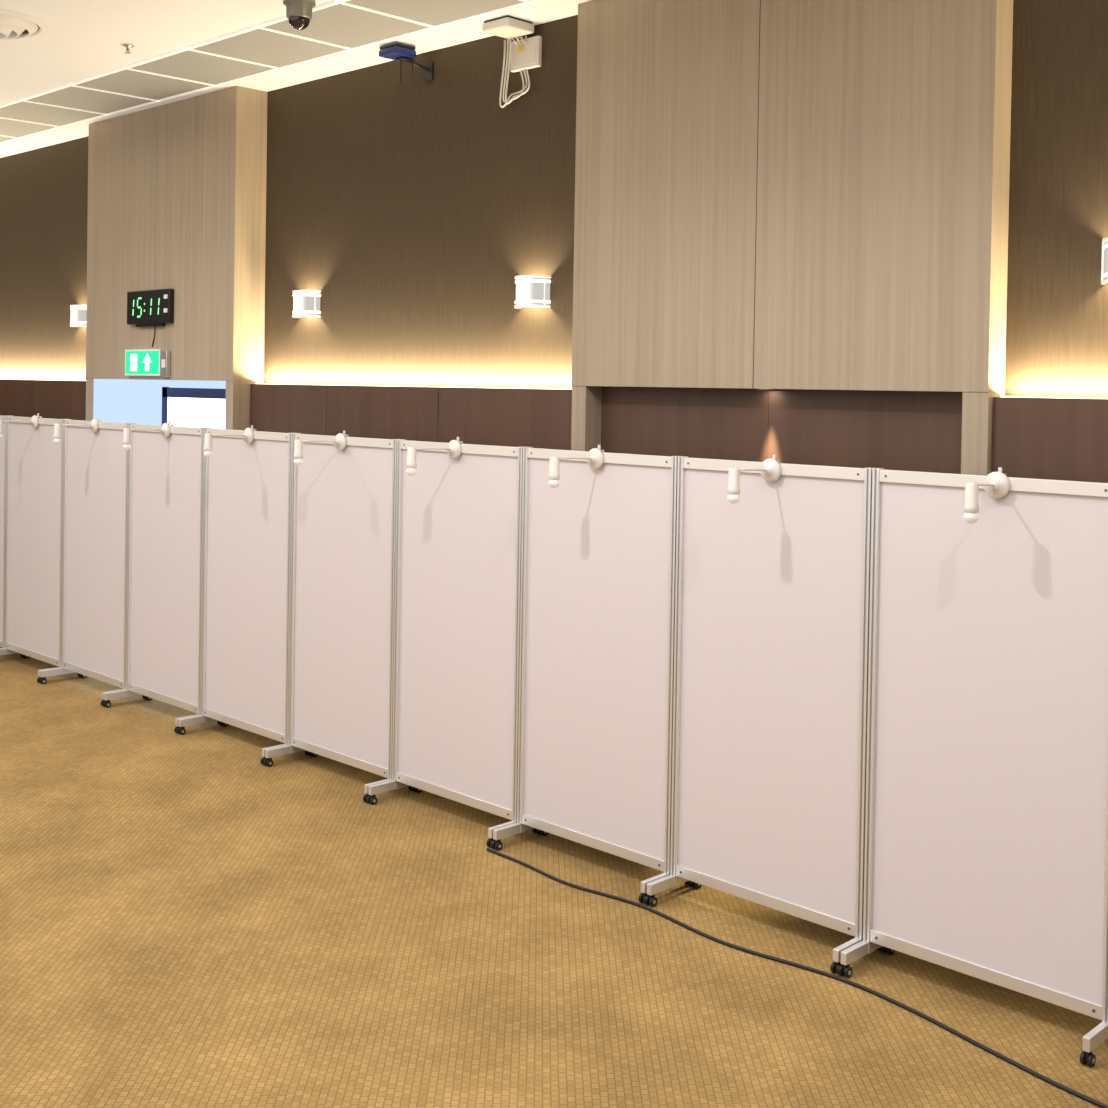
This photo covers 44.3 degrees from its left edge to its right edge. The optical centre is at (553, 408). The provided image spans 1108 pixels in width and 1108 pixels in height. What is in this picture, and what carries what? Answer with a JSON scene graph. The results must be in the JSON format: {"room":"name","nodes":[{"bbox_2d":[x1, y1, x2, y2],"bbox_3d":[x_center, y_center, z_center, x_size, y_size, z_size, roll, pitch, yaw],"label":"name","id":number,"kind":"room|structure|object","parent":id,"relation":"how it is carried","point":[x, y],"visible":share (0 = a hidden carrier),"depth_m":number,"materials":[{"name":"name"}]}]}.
{"room":"conference hall","nodes":[
{"label":"conference hall","id":0,"kind":"room"},
{"bbox_2d":[86,86,267,429],"bbox_3d":[-2.864,-0.067,10.118,2.126,4.311,0.248,2,1,44],"label":"column","id":1,"kind":"structure","parent":0,"point":[177,190],"depth_m":9.71,"materials":[{"name":"brown wood"}]},
{"bbox_2d":[125,349,170,376],"bbox_3d":[-3.003,-0.340,10.050,0.600,0.200,0.041,2,1,44],"label":"exit sign","id":2,"kind":"object","parent":1,"relation":"attached to","point":[138,362],"visible":1,"depth_m":10.01,"materials":[{"name":"green plastic"}]},
{"bbox_2d":[127,288,173,346],"bbox_3d":[-2.978,-0.665,10.024,0.617,0.418,0.044,2,1,44],"label":"digital clock","id":3,"kind":"object","parent":1,"relation":"attached to","point":[145,308],"visible":1,"depth_m":9.98,"materials":[{"name":"black plastic"}]},
{"bbox_2d":[0,0,591,157],"bbox_3d":[-6.635,-2.240,5.306,27.000,0.060,13.600,2,1,44],"label":"ceiling","id":4,"kind":"structure","parent":0,"point":[84,39],"depth_m":8.01,"materials":[{"name":"white paint"}]},
{"bbox_2d":[0,8,48,39],"bbox_3d":[-3.207,-2.142,7.686,0.670,0.094,0.670,2,1,44],"label":"air diffuser","id":5,"kind":"object","parent":4,"relation":"attached to","point":[13,24],"depth_m":7.64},
{"bbox_2d":[122,44,133,53],"bbox_3d":[-2.560,-2.163,8.181,0.070,0.048,0.070,2,1,44],"label":"sprinkler","id":6,"kind":"object","parent":4,"relation":"attached to","point":[127,46],"visible":1,"depth_m":8.17,"materials":[{"name":"silver metal"}]},
{"bbox_2d":[0,0,541,143],"bbox_3d":[-2.757,-2.200,9.213,26.459,0.011,0.690,2,1,44],"label":"ceiling panels","id":7,"kind":"object","parent":4,"relation":"in","point":[336,27],"visible":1,"depth_m":8.40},
{"bbox_2d":[283,0,315,29],"bbox_3d":[-1.343,-2.074,7.173,0.170,0.152,0.170,2,1,44],"label":"security camera","id":8,"kind":"object","parent":4,"relation":"attached to","point":[298,12],"visible":1,"depth_m":7.12,"materials":[{"name":"grey"}]},
{"bbox_2d":[482,15,533,38],"bbox_3d":[-0.253,-2.107,7.518,0.210,0.061,0.210,2,1,44],"label":"wireless access point","id":9,"kind":"object","parent":4,"relation":"attached to","point":[508,27],"visible":1,"depth_m":7.47,"materials":[{"name":"white plastic"}]},
{"bbox_2d":[0,647,1107,1107],"bbox_3d":[-6.707,2.125,5.374,27.000,0.050,13.600,2,1,44],"label":"floor","id":10,"kind":"structure","parent":0,"point":[188,920],"depth_m":5.35,"materials":[{"name":"carpet"}]},
{"bbox_2d":[0,415,22,656],"bbox_3d":[-4.799,1.039,11.416,1.005,1.994,0.374,2,1,44],"label":"panel","id":11,"kind":"object","parent":10,"relation":"on","point":[3,441],"visible":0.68,"depth_m":11.12,"materials":[{"name":"white fabric"}]},
{"bbox_2d":[0,416,79,682],"bbox_3d":[-4.086,1.062,10.715,1.005,1.994,0.374,2,1,44],"label":"panel","id":12,"kind":"object","parent":10,"relation":"on","point":[34,462],"visible":0.84,"depth_m":10.72,"materials":[{"name":"white fabric"}]},
{"bbox_2d":[0,413,41,438],"bbox_3d":[-4.158,0.134,10.574,0.100,0.197,0.355,2,1,44],"label":"spot lamp","id":13,"kind":"object","parent":12,"relation":"attached to","point":[34,421],"visible":1,"depth_m":10.62,"materials":[{"name":"white plastic"}]},
{"bbox_2d":[39,419,144,705],"bbox_3d":[-3.373,1.085,10.015,1.005,1.994,0.374,2,1,44],"label":"panel","id":14,"kind":"object","parent":10,"relation":"on","point":[95,464],"visible":0.87,"depth_m":10.01,"materials":[{"name":"white fabric"}]},
{"bbox_2d":[53,417,101,443],"bbox_3d":[-3.461,0.156,9.887,0.100,0.197,0.358,2,1,44],"label":"spot lamp","id":15,"kind":"object","parent":14,"relation":"attached to","point":[94,425],"visible":1,"depth_m":9.83,"materials":[{"name":"white plastic"}]},
{"bbox_2d":[103,423,221,732],"bbox_3d":[-2.659,1.108,9.314,1.005,1.994,0.374,2,1,44],"label":"panel","id":16,"kind":"object","parent":10,"relation":"on","point":[166,475],"visible":0.93,"depth_m":9.30,"materials":[{"name":"white fabric"}]},
{"bbox_2d":[123,421,172,449],"bbox_3d":[-2.734,0.179,9.176,0.100,0.197,0.355,2,1,44],"label":"spot lamp","id":17,"kind":"object","parent":16,"relation":"attached to","point":[165,428],"visible":1,"depth_m":9.08,"materials":[{"name":"white plastic"}]},
{"bbox_2d":[177,428,308,765],"bbox_3d":[-1.946,1.131,8.614,1.005,1.994,0.374,2,1,44],"label":"panel","id":18,"kind":"object","parent":10,"relation":"on","point":[247,488],"visible":0.92,"depth_m":8.61,"materials":[{"name":"white fabric"}]},
{"bbox_2d":[203,425,255,457],"bbox_3d":[-2.012,0.202,8.464,0.100,0.197,0.359,2,1,44],"label":"spot lamp","id":19,"kind":"object","parent":18,"relation":"attached to","point":[248,434],"visible":1,"depth_m":8.41,"materials":[{"name":"white plastic"}]},
{"bbox_2d":[264,433,412,802],"bbox_3d":[-1.233,1.153,7.913,1.005,1.994,0.374,2,1,44],"label":"panel","id":20,"kind":"object","parent":10,"relation":"on","point":[343,502],"visible":0.84,"depth_m":7.91,"materials":[{"name":"white fabric"}]},
{"bbox_2d":[293,431,348,465],"bbox_3d":[-1.327,0.224,7.794,0.100,0.197,0.355,2,1,44],"label":"spot lamp","id":21,"kind":"object","parent":20,"relation":"attached to","point":[340,441],"visible":1,"depth_m":7.74,"materials":[{"name":"white plastic"}]},
{"bbox_2d":[367,439,537,847],"bbox_3d":[-0.519,1.176,7.213,1.005,1.994,0.374,2,1,44],"label":"panel","id":22,"kind":"object","parent":10,"relation":"on","point":[459,520],"visible":0.87,"depth_m":7.19,"materials":[{"name":"white fabric"}]},
{"bbox_2d":[406,437,462,475],"bbox_3d":[-0.617,0.247,7.097,0.100,0.197,0.355,2,1,44],"label":"spot lamp","id":23,"kind":"object","parent":22,"relation":"attached to","point":[453,449],"visible":1,"depth_m":7.05,"materials":[{"name":"white plastic"}]},
{"bbox_2d":[491,447,691,903],"bbox_3d":[0.194,1.199,6.512,1.005,1.994,0.374,2,1,44],"label":"panel","id":24,"kind":"object","parent":10,"relation":"on","point":[597,599],"visible":0.84,"depth_m":6.49,"materials":[{"name":"white fabric"}]},
{"bbox_2d":[548,445,603,487],"bbox_3d":[0.114,0.270,6.393,0.100,0.197,0.335,2,1,44],"label":"spot lamp","id":25,"kind":"object","parent":24,"relation":"attached to","point":[595,457],"visible":1,"depth_m":6.35,"materials":[{"name":"white plastic"}]},
{"bbox_2d":[645,456,881,974],"bbox_3d":[0.907,1.222,5.812,1.005,1.994,0.374,2,1,44],"label":"panel","id":26,"kind":"object","parent":10,"relation":"on","point":[772,585],"visible":0.83,"depth_m":5.78,"materials":[{"name":"white fabric"}]},
{"bbox_2d":[727,455,780,503],"bbox_3d":[0.839,0.293,5.689,0.100,0.197,0.323,2,1,44],"label":"spot lamp","id":27,"kind":"object","parent":26,"relation":"attached to","point":[770,469],"visible":1,"depth_m":5.66,"materials":[{"name":"white plastic"}]},
{"bbox_2d":[486,848,1107,1107],"bbox_3d":[1.188,2.227,5.125,0.158,0.015,4.409,0,1,-42],"label":"power cord","id":28,"kind":"object","parent":10,"relation":"on","point":[1044,1078],"visible":1,"depth_m":5.32,"materials":[{"name":"black rubber"}]},
{"bbox_2d":[839,468,1107,1066],"bbox_3d":[1.621,1.245,5.111,1.005,1.994,0.374,2,1,44],"label":"panel","id":29,"kind":"object","parent":10,"relation":"on","point":[986,859],"visible":1,"depth_m":5.10,"materials":[{"name":"white fabric"}]},
{"bbox_2d":[963,467,1009,523],"bbox_3d":[1.584,0.317,4.995,0.100,0.197,0.270,2,1,44],"label":"spot lamp","id":30,"kind":"object","parent":29,"relation":"attached to","point":[996,485],"visible":1,"depth_m":4.99,"materials":[{"name":"white plastic"}]},
{"bbox_2d":[0,0,1107,482],"bbox_3d":[-2.249,-0.051,9.786,27.080,4.311,0.360,2,1,44],"label":"wall","id":31,"kind":"structure","parent":0,"point":[415,209],"depth_m":7.80,"materials":[{"name":"brown wood"}]},
{"bbox_2d":[70,305,86,326],"bbox_3d":[-3.934,-0.769,11.258,0.238,0.176,0.119,2,1,44],"label":"wall sconce","id":32,"kind":"object","parent":31,"relation":"attached to","point":[78,312],"visible":0.86,"depth_m":11.19,"materials":[{"name":"silver metal"}]},
{"bbox_2d":[85,379,225,428],"bbox_3d":[-3.015,0.955,10.414,2.557,2.354,0.436,2,1,44],"label":"doorway","id":33,"kind":"structure","parent":31,"relation":"in","point":[184,403],"depth_m":10.69,"materials":[{"name":"glass"}]},
{"bbox_2d":[292,290,320,317],"bbox_3d":[-1.666,-0.697,9.030,0.238,0.176,0.119,2,1,44],"label":"wall sconce","id":34,"kind":"object","parent":31,"relation":"attached to","point":[306,303],"visible":1,"depth_m":8.97,"materials":[{"name":"silver metal"}]},
{"bbox_2d":[379,42,433,83],"bbox_3d":[-0.882,-2.051,8.136,0.170,0.203,0.299,2,1,44],"label":"router","id":35,"kind":"object","parent":31,"relation":"attached to","point":[396,51],"visible":1,"depth_m":8.07,"materials":[{"name":"blue plastic"}]},
{"bbox_2d":[499,36,541,107],"bbox_3d":[-0.200,-1.889,7.612,0.286,0.377,0.090,2,1,44],"label":"junction box","id":36,"kind":"object","parent":31,"relation":"attached to","point":[524,54],"visible":1,"depth_m":7.60,"materials":[{"name":"white plastic"}]},
{"bbox_2d":[514,275,550,308],"bbox_3d":[-0.143,-0.648,7.535,0.238,0.176,0.119,2,1,44],"label":"wall sconce","id":37,"kind":"object","parent":31,"relation":"attached to","point":[531,290],"visible":1,"depth_m":7.47,"materials":[{"name":"silver metal"}]},
{"bbox_2d":[1101,237,1107,284],"bbox_3d":[2.207,-0.573,5.227,0.238,0.176,0.119,2,1,44],"label":"wall sconce","id":38,"kind":"object","parent":31,"relation":"attached to","point":[1104,264],"visible":1,"depth_m":5.28,"materials":[{"name":"silver metal"}]},
{"bbox_2d":[571,0,1012,475],"bbox_3d":[0.979,0.055,6.415,2.347,4.311,0.147,2,1,44],"label":"column","id":39,"kind":"structure","parent":0,"point":[770,194],"depth_m":6.20,"materials":[{"name":"brown wood"}]}
]}

